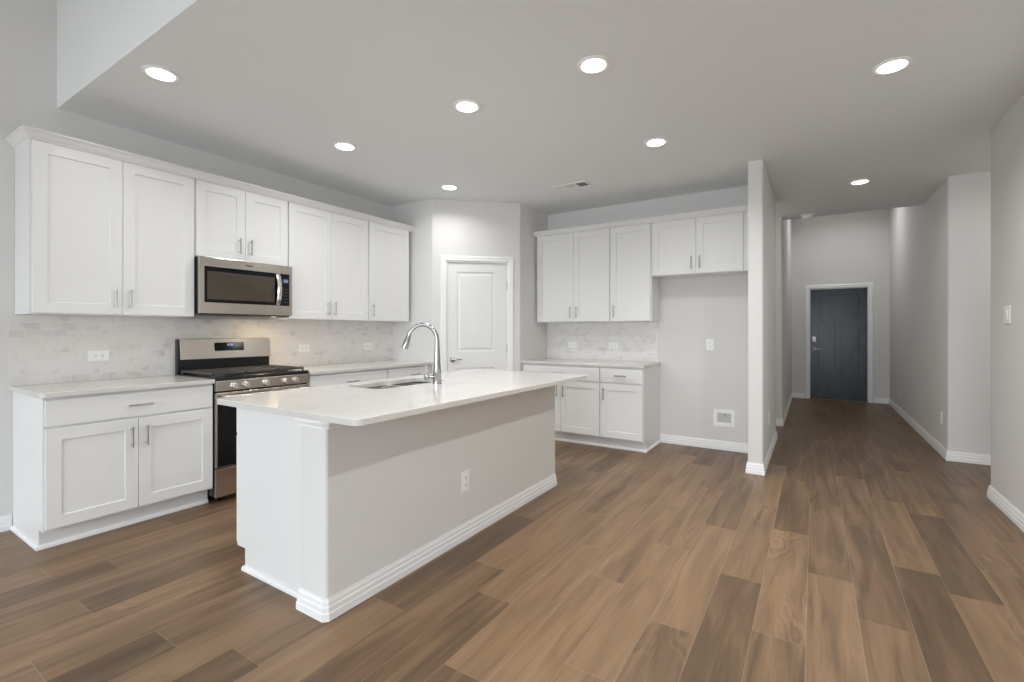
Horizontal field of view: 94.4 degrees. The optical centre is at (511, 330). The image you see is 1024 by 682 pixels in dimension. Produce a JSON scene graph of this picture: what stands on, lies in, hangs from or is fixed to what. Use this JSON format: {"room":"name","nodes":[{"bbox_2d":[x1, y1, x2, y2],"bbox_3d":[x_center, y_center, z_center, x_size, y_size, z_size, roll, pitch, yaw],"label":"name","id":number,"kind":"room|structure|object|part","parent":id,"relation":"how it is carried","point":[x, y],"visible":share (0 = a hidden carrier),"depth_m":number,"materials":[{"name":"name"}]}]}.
{"room":"kitchen","nodes":[
{"label":"kitchen","id":0,"kind":"room"},
{"bbox_2d":[0,0,391,524],"bbox_3d":[-3.567,-0.632,2.599,0.150,3.800,10.850,0,0,33],"label":"wall","id":1,"kind":"structure","parent":0,"point":[28,28],"depth_m":3.12,"materials":[{"name":"paint"}]},
{"bbox_2d":[0,514,11,531],"bbox_3d":[-4.764,1.220,0.568,0.015,0.096,5.838,0,0,33],"label":"baseboard","id":2,"kind":"structure","parent":1,"relation":"attached to","point":[5,521],"depth_m":3.00,"materials":[{"name":"paint"}]},
{"bbox_2d":[15,139,193,317],"bbox_3d":[-2.793,-0.638,3.327,0.368,1.068,0.905,0,0,33],"label":"upper cabinet","id":3,"kind":"object","parent":1,"relation":"attached to","point":[96,235],"visible":1,"depth_m":3.15,"materials":[{"name":"paint"}]},
{"bbox_3d":[-2.794,-0.636,3.066,0.019,1.052,0.446,0,0,33],"label":"door","id":4,"kind":"part","parent":3,"relation":"part of","materials":[{"name":"paint"}]},
{"bbox_3d":[-2.676,-0.219,3.202,0.036,0.130,0.011,0,0,33],"label":"handle","id":5,"kind":"part","parent":3,"relation":"part of","materials":[{"name":"silver metal"}]},
{"bbox_3d":[-2.631,-0.219,3.272,0.036,0.130,0.011,0,0,33],"label":"handle","id":6,"kind":"part","parent":3,"relation":"part of","materials":[{"name":"silver metal"}]},
{"bbox_3d":[-2.554,-0.636,3.442,0.019,1.052,0.442,0,0,33],"label":"door","id":7,"kind":"part","parent":3,"relation":"part of","materials":[{"name":"paint"}]},
{"bbox_2d":[5,124,414,231],"bbox_3d":[-2.176,-1.193,4.288,0.379,0.056,3.275,0,0,33],"label":"crown molding","id":8,"kind":"structure","parent":3,"relation":"attached to","point":[22,133],"depth_m":3.48,"materials":[{"name":"paint"}]},
{"bbox_2d":[9,315,392,385],"bbox_3d":[-2.328,0.125,4.394,0.009,0.457,3.262,0,0,33],"label":"tile backsplash","id":9,"kind":"structure","parent":1,"relation":"attached to","point":[43,349],"depth_m":3.63,"materials":[{"name":"tile"}]},
{"bbox_2d":[88,350,108,360],"bbox_3d":[-2.955,0.178,3.392,0.008,0.076,0.122,0,0,33],"label":"wall outlet","id":10,"kind":"object","parent":9,"relation":"attached to","point":[95,355],"visible":1,"depth_m":3.39,"materials":[{"name":"white plastic"}]},
{"bbox_2d":[298,344,308,351],"bbox_3d":[-2.086,0.176,4.756,0.008,0.076,0.122,0,0,33],"label":"wall outlet","id":11,"kind":"object","parent":9,"relation":"attached to","point":[301,348],"visible":1,"depth_m":4.75,"materials":[{"name":"white plastic"}]},
{"bbox_2d":[364,343,371,349],"bbox_3d":[-1.649,0.178,5.442,0.008,0.076,0.122,0,0,33],"label":"wall outlet","id":12,"kind":"object","parent":9,"relation":"attached to","point":[367,346],"visible":1,"depth_m":5.43,"materials":[{"name":"white plastic"}]},
{"bbox_2d":[194,179,286,265],"bbox_3d":[-2.345,-0.872,4.031,0.368,0.600,0.760,0,0,33],"label":"upper cabinet","id":13,"kind":"object","parent":1,"relation":"attached to","point":[230,223],"visible":0.8,"depth_m":3.90,"materials":[{"name":"paint"}]},
{"bbox_3d":[-2.328,-0.870,3.797,0.019,0.584,0.370,0,0,33],"label":"door","id":14,"kind":"part","parent":13,"relation":"part of","materials":[{"name":"paint"}]},
{"bbox_3d":[-2.234,-0.694,3.895,0.036,0.130,0.011,0,0,33],"label":"handle","id":15,"kind":"part","parent":13,"relation":"part of","materials":[{"name":"silver metal"}]},
{"bbox_2d":[194,256,291,316],"bbox_3d":[-2.309,-0.345,4.006,0.436,0.450,0.754,0,0,33],"label":"microwave","id":16,"kind":"object","parent":13,"relation":"attached to","point":[222,287],"visible":0.95,"depth_m":3.85,"materials":[{"name":"silver metal"}]},
{"bbox_3d":[-2.014,-0.359,4.104,0.044,0.270,0.040,0,0,33],"label":"handle","id":17,"kind":"part","parent":16,"relation":"part of","materials":[{"name":"metal"}]},
{"bbox_3d":[-2.001,-0.352,4.195,0.029,0.436,0.104,0,0,33],"label":"control panel","id":18,"kind":"part","parent":16,"relation":"part of","materials":[{"name":"silver metal"}]},
{"bbox_3d":[-2.184,-0.694,3.973,0.036,0.130,0.011,0,0,33],"label":"handle","id":19,"kind":"part","parent":13,"relation":"part of","materials":[{"name":"silver metal"}]},
{"bbox_3d":[-2.126,-0.870,4.113,0.019,0.584,0.372,0,0,33],"label":"door","id":20,"kind":"part","parent":13,"relation":"part of","materials":[{"name":"paint"}]},
{"bbox_2d":[268,201,367,320],"bbox_3d":[-1.894,-0.638,4.738,0.368,1.068,0.913,0,0,33],"label":"upper cabinet","id":21,"kind":"object","parent":1,"relation":"attached to","point":[327,252],"visible":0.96,"depth_m":4.61,"materials":[{"name":"paint"}]},
{"bbox_3d":[-1.899,-0.636,4.470,0.019,1.052,0.444,0,0,33],"label":"door","id":22,"kind":"part","parent":21,"relation":"part of","materials":[{"name":"paint"}]},
{"bbox_3d":[-1.656,-0.636,4.851,0.019,1.052,0.454,0,0,33],"label":"door","id":23,"kind":"part","parent":21,"relation":"part of","materials":[{"name":"paint"}]},
{"bbox_2d":[357,221,408,321],"bbox_3d":[-1.486,-0.638,5.379,0.368,1.068,0.604,0,0,33],"label":"upper cabinet","id":24,"kind":"object","parent":1,"relation":"attached to","point":[388,247],"visible":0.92,"depth_m":5.29,"materials":[{"name":"paint"}]},
{"bbox_2d":[392,199,547,373],"bbox_3d":[-0.443,-0.145,5.796,2.012,2.827,0.601,0,0,-13],"label":"wall","id":25,"kind":"structure","parent":0,"point":[442,227],"depth_m":5.56,"materials":[{"name":"paint"}]},
{"bbox_2d":[447,263,506,371],"bbox_3d":[-0.395,0.235,5.523,0.705,2.043,0.091,0,0,-10],"label":"door","id":26,"kind":"structure","parent":25,"relation":"in","point":[476,292],"depth_m":5.53,"materials":[{"name":"paint"}]},
{"bbox_2d":[440,255,513,372],"bbox_3d":[-0.407,0.200,5.561,0.856,2.136,0.120,0,0,-10],"label":"trim","id":27,"kind":"structure","parent":25,"relation":"attached to","point":[444,259],"depth_m":5.50,"materials":[{"name":"paint"}]},
{"bbox_2d":[0,398,1023,681],"bbox_3d":[0.862,1.268,2.664,7.913,0.001,15.820,0,0,33],"label":"floor","id":28,"kind":"structure","parent":0,"point":[860,552],"depth_m":2.34,"materials":[{"name":"wood"}]},
{"bbox_2d":[10,384,212,550],"bbox_3d":[-2.674,0.826,3.232,0.672,0.884,0.918,0,0,33],"label":"base cabinet","id":29,"kind":"object","parent":28,"relation":"on","point":[84,466],"visible":0.98,"depth_m":2.96,"materials":[{"name":"paint"}]},
{"bbox_3d":[-2.545,0.853,2.890,0.019,0.575,0.440,0,0,33],"label":"door","id":30,"kind":"part","parent":29,"relation":"part of","materials":[{"name":"paint"}]},
{"bbox_3d":[-2.722,1.256,3.262,0.554,0.025,0.918,0,0,33],"label":"shoe molding","id":31,"kind":"part","parent":29,"relation":"part of","materials":[{"name":"paint"}]},
{"bbox_2d":[9,375,214,397],"bbox_3d":[-2.683,0.369,3.237,0.654,0.030,0.923,0,0,33],"label":"countertop","id":32,"kind":"structure","parent":29,"relation":"on","point":[52,390],"depth_m":3.07,"materials":[{"name":"white stone"}]},
{"bbox_3d":[-2.424,0.476,3.080,0.019,0.152,0.889,0,0,33],"label":"drawer","id":33,"kind":"part","parent":29,"relation":"part of","materials":[{"name":"paint"}]},
{"bbox_3d":[-2.425,0.678,3.029,0.036,0.130,0.011,0,0,33],"label":"handle","id":34,"kind":"part","parent":29,"relation":"part of","materials":[{"name":"silver metal"}]},
{"bbox_3d":[-2.401,0.476,3.068,0.036,0.011,0.130,0,0,33],"label":"handle","id":35,"kind":"part","parent":29,"relation":"part of","materials":[{"name":"silver metal"}]},
{"bbox_3d":[-2.382,0.678,3.097,0.036,0.130,0.011,0,0,33],"label":"handle","id":36,"kind":"part","parent":29,"relation":"part of","materials":[{"name":"silver metal"}]},
{"bbox_3d":[-2.305,0.853,3.267,0.019,0.575,0.446,0,0,33],"label":"door","id":37,"kind":"part","parent":29,"relation":"part of","materials":[{"name":"paint"}]},
{"bbox_2d":[175,338,309,500],"bbox_3d":[-2.199,0.666,3.927,0.705,1.204,0.755,0,0,33],"label":"gas range","id":38,"kind":"object","parent":28,"relation":"on","point":[238,366],"visible":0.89,"depth_m":3.78,"materials":[{"name":"silver metal"}]},
{"bbox_3d":[-2.447,0.150,4.090,0.036,0.171,0.739,0,0,33],"label":"backguard panel","id":39,"kind":"part","parent":38,"relation":"part of","materials":[{"name":"silver metal"}]},
{"bbox_3d":[-1.963,1.118,3.777,0.022,0.208,0.753,0,0,33],"label":"storage drawer","id":40,"kind":"part","parent":38,"relation":"part of","materials":[{"name":"silver metal"}]},
{"bbox_3d":[-2.440,0.135,4.094,0.015,0.070,0.242,0,0,33],"label":"display panel","id":41,"kind":"part","parent":38,"relation":"part of","materials":[{"name":"black glass"}]},
{"bbox_3d":[-2.070,0.412,3.545,0.037,0.052,0.052,0,0,33],"label":"knob","id":42,"kind":"part","parent":38,"relation":"part of","materials":[{"name":"metal"}]},
{"bbox_2d":[178,370,297,378],"bbox_3d":[-2.228,0.354,3.946,0.542,0.016,0.755,0,0,33],"label":"cooktop","id":43,"kind":"object","parent":38,"relation":"in","point":[180,373],"depth_m":3.72,"materials":[{"name":"black metal"}]},
{"bbox_3d":[-2.022,0.412,3.620,0.037,0.052,0.052,0,0,33],"label":"knob","id":44,"kind":"part","parent":38,"relation":"part of","materials":[{"name":"metal"}]},
{"bbox_3d":[-1.970,0.407,3.781,0.052,0.078,0.755,0,0,33],"label":"control panel","id":45,"kind":"part","parent":38,"relation":"part of","materials":[{"name":"silver metal"}]},
{"bbox_3d":[-1.963,0.731,3.777,0.022,0.550,0.753,0,0,33],"label":"oven door","id":46,"kind":"part","parent":38,"relation":"part of","materials":[{"name":"silver metal"}]},
{"bbox_3d":[-1.940,0.412,3.748,0.037,0.052,0.052,0,0,33],"label":"knob","id":47,"kind":"part","parent":38,"relation":"part of","materials":[{"name":"metal"}]},
{"bbox_3d":[-1.928,0.486,3.755,0.062,0.025,0.685,0,0,33],"label":"handle","id":48,"kind":"part","parent":38,"relation":"part of","materials":[{"name":"silver metal"}]},
{"bbox_3d":[-1.853,0.412,3.885,0.037,0.052,0.052,0,0,33],"label":"knob","id":49,"kind":"part","parent":38,"relation":"part of","materials":[{"name":"metal"}]},
{"bbox_3d":[-1.802,0.412,3.966,0.037,0.052,0.052,0,0,33],"label":"knob","id":50,"kind":"part","parent":38,"relation":"part of","materials":[{"name":"metal"}]},
{"bbox_2d":[307,368,386,386],"bbox_3d":[-1.771,0.826,4.649,0.672,0.884,0.898,0,0,33],"label":"base cabinet","id":51,"kind":"object","parent":28,"relation":"on","point":[317,380],"visible":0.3,"depth_m":4.44,"materials":[{"name":"paint"}]},
{"bbox_2d":[294,360,432,374],"bbox_3d":[-1.600,0.369,4.935,0.654,0.030,1.566,0,0,33],"label":"countertop","id":52,"kind":"structure","parent":51,"relation":"on","point":[371,365],"depth_m":4.83,"materials":[{"name":"white stone"}]},
{"bbox_2d":[237,384,556,622],"bbox_3d":[-0.589,0.827,3.220,0.900,0.883,2.220,0,0,33],"label":"kitchen island","id":53,"kind":"object","parent":28,"relation":"on","point":[330,516],"visible":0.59,"depth_m":2.42,"materials":[{"name":"paint"}]},
{"bbox_3d":[-0.630,1.255,3.228,0.583,0.026,2.073,0,0,33],"label":"shoe molding","id":54,"kind":"part","parent":53,"relation":"part of","materials":[{"name":"paint"}]},
{"bbox_3d":[-0.302,0.408,3.037,0.218,0.046,2.220,0,0,33],"label":"cap molding","id":55,"kind":"part","parent":53,"relation":"part of","materials":[{"name":"paint"}]},
{"bbox_2d":[217,369,586,425],"bbox_3d":[-0.471,0.369,3.156,1.123,0.030,2.303,0,0,33],"label":"island countertop","id":56,"kind":"structure","parent":53,"relation":"on","point":[349,404],"depth_m":2.59,"materials":[{"name":"white stone"}]},
{"bbox_2d":[369,382,430,388],"bbox_3d":[-0.760,0.473,3.227,0.340,0.178,0.675,0,0,33],"label":"sink","id":57,"kind":"object","parent":56,"relation":"in","point":[409,383],"visible":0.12,"depth_m":3.33,"materials":[{"name":"metal"}]},
{"bbox_3d":[-0.843,0.473,3.096,0.340,0.178,0.365,0,0,33],"label":"bowl","id":58,"kind":"part","parent":57,"relation":"part of","materials":[{"name":"metal"}]},
{"bbox_3d":[-0.651,0.473,3.397,0.340,0.178,0.270,0,0,33],"label":"bowl","id":59,"kind":"part","parent":57,"relation":"part of","materials":[{"name":"metal"}]},
{"bbox_2d":[401,322,441,383],"bbox_3d":[-0.605,0.149,3.161,0.271,0.410,0.090,0,0,-1],"label":"kitchen faucet","id":60,"kind":"object","parent":56,"relation":"on","point":[436,377],"visible":1,"depth_m":3.16,"materials":[{"name":"silver metal"}]},
{"bbox_3d":[-0.302,1.220,3.037,0.210,0.096,2.212,0,0,33],"label":"baseboard","id":61,"kind":"part","parent":53,"relation":"part of","materials":[{"name":"paint"}]},
{"bbox_2d":[461,470,469,492],"bbox_3d":[-0.282,0.916,2.892,0.008,0.122,0.076,0,0,33],"label":"wall outlet","id":62,"kind":"object","parent":53,"relation":"attached to","point":[465,476],"visible":1,"depth_m":2.89,"materials":[{"name":"white plastic"}]},
{"bbox_2d":[386,364,430,378],"bbox_3d":[-1.350,0.826,5.309,0.672,0.884,0.664,0,0,33],"label":"base cabinet","id":63,"kind":"object","parent":28,"relation":"on","point":[397,372],"visible":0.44,"depth_m":5.10,"materials":[{"name":"paint"}]},
{"bbox_2d":[523,363,602,446],"bbox_3d":[0.696,0.826,5.637,0.979,0.884,0.672,0,0,33],"label":"base cabinet","id":64,"kind":"object","parent":28,"relation":"on","point":[577,403],"visible":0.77,"depth_m":5.28,"materials":[{"name":"paint"}]},
{"bbox_3d":[0.351,0.853,5.511,0.478,0.575,0.019,0,0,33],"label":"door","id":65,"kind":"part","parent":64,"relation":"part of","materials":[{"name":"paint"}]},
{"bbox_3d":[0.547,0.476,5.385,0.945,0.152,0.019,0,0,33],"label":"drawer","id":66,"kind":"part","parent":64,"relation":"part of","materials":[{"name":"paint"}]},
{"bbox_3d":[0.582,1.256,5.457,0.979,0.025,0.013,0,0,33],"label":"shoe molding","id":67,"kind":"part","parent":64,"relation":"part of","materials":[{"name":"paint"}]},
{"bbox_3d":[0.750,0.853,5.256,0.464,0.575,0.019,0,0,33],"label":"door","id":68,"kind":"part","parent":64,"relation":"part of","materials":[{"name":"paint"}]},
{"bbox_2d":[522,358,660,367],"bbox_3d":[0.905,0.369,5.516,1.462,0.030,0.654,0,0,33],"label":"countertop","id":69,"kind":"structure","parent":64,"relation":"on","point":[558,361],"depth_m":5.30,"materials":[{"name":"white stone"}]},
{"bbox_2d":[600,365,660,452],"bbox_3d":[1.313,0.826,5.244,0.481,0.884,0.672,0,0,33],"label":"base cabinet","id":70,"kind":"object","parent":28,"relation":"on","point":[629,397],"visible":0.98,"depth_m":5.03,"materials":[{"name":"paint"}]},
{"bbox_3d":[1.150,0.476,5.001,0.454,0.152,0.019,0,0,33],"label":"drawer","id":71,"kind":"part","parent":70,"relation":"part of","materials":[{"name":"paint"}]},
{"bbox_3d":[1.150,0.853,5.001,0.454,0.575,0.019,0,0,33],"label":"door","id":72,"kind":"part","parent":70,"relation":"part of","materials":[{"name":"paint"}]},
{"bbox_3d":[1.344,1.256,5.292,0.481,0.025,0.554,0,0,33],"label":"shoe molding","id":73,"kind":"part","parent":70,"relation":"part of","materials":[{"name":"paint"}]},
{"bbox_2d":[57,0,1023,219],"bbox_3d":[1.703,-2.020,3.956,7.580,1.023,6.397,0,0,33],"label":"ceiling","id":74,"kind":"structure","parent":0,"point":[792,86],"depth_m":2.99,"materials":[{"name":"paint"}]},
{"bbox_2d":[141,65,179,82],"bbox_3d":[-2.059,-1.504,2.781,0.184,0.010,0.184,0,0,33],"label":"recessed light","id":75,"kind":"object","parent":74,"relation":"in","point":[159,73],"visible":1,"depth_m":2.77,"materials":[{"name":"paint"}]},
{"bbox_2d":[333,142,356,150],"bbox_3d":[-1.364,-1.504,3.873,0.184,0.010,0.184,0,0,33],"label":"recessed light","id":76,"kind":"object","parent":74,"relation":"in","point":[345,146],"visible":1,"depth_m":3.86,"materials":[{"name":"paint"}]},
{"bbox_2d":[441,184,457,189],"bbox_3d":[-0.657,-1.504,4.978,0.184,0.010,0.184,0,0,33],"label":"recessed light","id":77,"kind":"object","parent":74,"relation":"in","point":[446,186],"visible":1,"depth_m":4.96,"materials":[{"name":"paint"}]},
{"bbox_2d":[453,99,480,112],"bbox_3d":[-0.302,-1.504,3.184,0.184,0.010,0.184,0,0,33],"label":"recessed light","id":78,"kind":"object","parent":74,"relation":"in","point":[465,105],"visible":1,"depth_m":3.17,"materials":[{"name":"paint"}]},
{"bbox_2d":[550,180,591,191],"bbox_3d":[0.614,-1.504,4.936,0.400,0.009,0.175,0,0,33],"label":"ceiling vent","id":79,"kind":"object","parent":74,"relation":"in","point":[585,183],"visible":1,"depth_m":4.93,"materials":[{"name":"metal"}]},
{"bbox_2d":[577,55,609,73],"bbox_3d":[0.462,-1.504,2.688,0.184,0.010,0.184,0,0,33],"label":"recessed light","id":80,"kind":"object","parent":74,"relation":"in","point":[594,64],"visible":1,"depth_m":2.67,"materials":[{"name":"paint"}]},
{"bbox_2d":[644,137,667,146],"bbox_3d":[1.151,-1.504,3.792,0.184,0.010,0.184,0,0,33],"label":"recessed light","id":81,"kind":"object","parent":74,"relation":"in","point":[659,141],"visible":1,"depth_m":3.78,"materials":[{"name":"paint"}]},
{"bbox_2d":[800,213,815,219],"bbox_3d":[3.859,-1.481,6.185,0.170,0.056,0.170,0,0,33],"label":"smoke detector","id":82,"kind":"object","parent":74,"relation":"attached to","point":[804,216],"visible":1,"depth_m":6.14,"materials":[{"name":"white plastic"}]},
{"bbox_2d":[849,179,870,184],"bbox_3d":[3.518,-1.504,4.795,0.184,0.010,0.184,0,0,33],"label":"recessed light","id":83,"kind":"object","parent":74,"relation":"in","point":[859,181],"visible":1,"depth_m":4.77,"materials":[{"name":"paint"}]},
{"bbox_2d":[872,56,912,74],"bbox_3d":[2.162,-1.504,2.698,0.184,0.010,0.184,0,0,33],"label":"recessed light","id":84,"kind":"object","parent":74,"relation":"in","point":[896,64],"visible":1,"depth_m":2.68,"materials":[{"name":"paint"}]},
{"bbox_2d":[548,185,747,443],"bbox_3d":[1.473,-0.145,5.614,2.650,2.827,0.120,0,0,33],"label":"wall","id":85,"kind":"structure","parent":0,"point":[695,381],"depth_m":5.18,"materials":[{"name":"paint"}]},
{"bbox_2d":[537,228,610,322],"bbox_3d":[0.783,-0.638,5.762,0.963,1.068,0.368,0,0,33],"label":"upper cabinet","id":86,"kind":"object","parent":85,"relation":"attached to","point":[573,269],"visible":0.93,"depth_m":5.62,"materials":[{"name":"paint"}]},
{"bbox_3d":[0.525,-0.636,5.760,0.492,1.052,0.019,0,0,33],"label":"door","id":87,"kind":"part","parent":86,"relation":"part of","materials":[{"name":"paint"}]},
{"bbox_3d":[0.922,-0.636,5.507,0.444,1.052,0.019,0,0,33],"label":"door","id":88,"kind":"part","parent":86,"relation":"part of","materials":[{"name":"paint"}]},
{"bbox_2d":[533,204,747,236],"bbox_3d":[1.386,-1.193,5.371,2.426,0.056,0.377,0,0,33],"label":"crown molding","id":89,"kind":"structure","parent":86,"relation":"attached to","point":[741,208],"depth_m":5.12,"materials":[{"name":"paint"}]},
{"bbox_2d":[547,322,658,361],"bbox_3d":[1.066,0.125,5.796,1.435,0.457,0.009,0,0,33],"label":"tile backsplash","id":90,"kind":"structure","parent":85,"relation":"attached to","point":[638,341],"depth_m":5.76,"materials":[{"name":"tile"}]},
{"bbox_2d":[568,342,576,347],"bbox_3d":[0.762,0.178,5.978,0.122,0.076,0.008,0,0,33],"label":"wall outlet","id":91,"kind":"object","parent":90,"relation":"attached to","point":[570,344],"visible":1,"depth_m":5.98,"materials":[{"name":"white plastic"}]},
{"bbox_2d":[609,342,618,348],"bbox_3d":[1.220,0.178,5.687,0.122,0.076,0.008,0,0,33],"label":"wall outlet","id":92,"kind":"object","parent":90,"relation":"attached to","point":[612,345],"visible":1,"depth_m":5.68,"materials":[{"name":"white plastic"}]},
{"bbox_2d":[610,223,659,321],"bbox_3d":[1.389,-0.638,5.376,0.470,1.068,0.368,0,0,33],"label":"upper cabinet","id":93,"kind":"object","parent":85,"relation":"attached to","point":[634,293],"visible":0.94,"depth_m":5.26,"materials":[{"name":"paint"}]},
{"bbox_2d":[652,211,747,278],"bbox_3d":[2.000,-0.879,4.986,0.976,0.585,0.368,0,0,33],"label":"upper cabinet","id":94,"kind":"object","parent":85,"relation":"attached to","point":[715,245],"visible":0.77,"depth_m":4.86,"materials":[{"name":"paint"}]},
{"bbox_3d":[1.707,-0.877,5.007,0.446,0.569,0.019,0,0,33],"label":"door","id":95,"kind":"part","parent":94,"relation":"part of","materials":[{"name":"paint"}]},
{"bbox_3d":[2.082,-0.877,4.768,0.438,0.569,0.019,0,0,33],"label":"door","id":96,"kind":"part","parent":94,"relation":"part of","materials":[{"name":"paint"}]},
{"bbox_2d":[706,339,713,349],"bbox_3d":[2.136,0.150,5.115,0.076,0.122,0.008,0,0,33],"label":"wall outlet","id":97,"kind":"object","parent":85,"relation":"attached to","point":[709,342],"visible":1,"depth_m":5.11,"materials":[{"name":"white plastic"}]},
{"bbox_2d":[713,409,734,427],"bbox_3d":[2.250,0.929,5.038,0.208,0.178,0.016,0,0,33],"label":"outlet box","id":98,"kind":"object","parent":85,"relation":"attached to","point":[725,418],"visible":1,"depth_m":5.04,"materials":[{"name":"white plastic"}]},
{"bbox_2d":[748,159,791,463],"bbox_3d":[3.201,-0.607,7.032,1.440,3.750,5.900,0,0,33],"label":"wall","id":99,"kind":"structure","parent":0,"point":[761,200],"depth_m":4.48,"materials":[{"name":"paint"}]},
{"bbox_2d":[660,431,777,475],"bbox_3d":[2.066,1.220,5.256,1.435,0.096,1.715,0,0,33],"label":"baseboard","id":100,"kind":"structure","parent":99,"relation":"attached to","point":[751,468],"depth_m":5.05,"materials":[{"name":"paint"}]},
{"bbox_2d":[776,393,804,425],"bbox_3d":[3.933,1.220,7.983,1.453,0.096,3.305,0,0,36],"label":"baseboard","id":101,"kind":"structure","parent":99,"relation":"attached to","point":[779,422],"depth_m":7.41,"materials":[{"name":"paint"}]},
{"bbox_2d":[792,209,888,402],"bbox_3d":[5.952,-0.607,8.688,1.700,3.750,0.150,0,0,33],"label":"wall","id":102,"kind":"structure","parent":0,"point":[847,248],"depth_m":8.56,"materials":[{"name":"paint"}]},
{"bbox_2d":[810,288,867,400],"bbox_3d":[5.939,0.245,8.627,0.868,2.015,0.099,0,0,33],"label":"door","id":103,"kind":"structure","parent":102,"relation":"in","point":[838,317],"depth_m":8.63,"materials":[{"name":"blue paint"}]},
{"bbox_2d":[805,283,872,402],"bbox_3d":[5.947,0.211,8.649,1.023,2.115,0.120,0,0,33],"label":"trim","id":104,"kind":"structure","parent":102,"relation":"attached to","point":[869,286],"depth_m":8.49,"materials":[{"name":"paint"}]},
{"bbox_2d":[809,398,868,402],"bbox_3d":[5.952,1.261,8.658,0.883,0.014,0.140,0,0,33],"label":"trim","id":105,"kind":"structure","parent":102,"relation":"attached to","point":[809,398],"depth_m":8.60,"materials":[{"name":"metal"}]},
{"bbox_2d":[889,94,1023,513],"bbox_3d":[3.235,-0.632,1.169,2.000,3.800,15.750,0,0,33],"label":"wall","id":106,"kind":"structure","parent":0,"point":[940,248],"depth_m":4.56,"materials":[{"name":"paint"}]},
{"bbox_2d":[874,397,990,464],"bbox_3d":[6.107,1.220,5.971,1.914,0.096,4.362,0,0,30],"label":"baseboard","id":107,"kind":"structure","parent":106,"relation":"attached to","point":[974,458],"depth_m":4.87,"materials":[{"name":"paint"}]},
{"bbox_2d":[987,485,1023,531],"bbox_3d":[2.850,1.220,0.647,1.888,0.096,5.855,0,0,33],"label":"baseboard","id":108,"kind":"structure","parent":106,"relation":"attached to","point":[1003,504],"depth_m":3.26,"materials":[{"name":"paint"}]},
{"bbox_2d":[1004,305,1010,323],"bbox_3d":[3.418,-0.112,3.276,0.009,0.125,0.120,0,0,33],"label":"light switch","id":109,"kind":"object","parent":106,"relation":"attached to","point":[1007,309],"visible":1,"depth_m":3.26,"materials":[{"name":"white plastic"}]}
]}

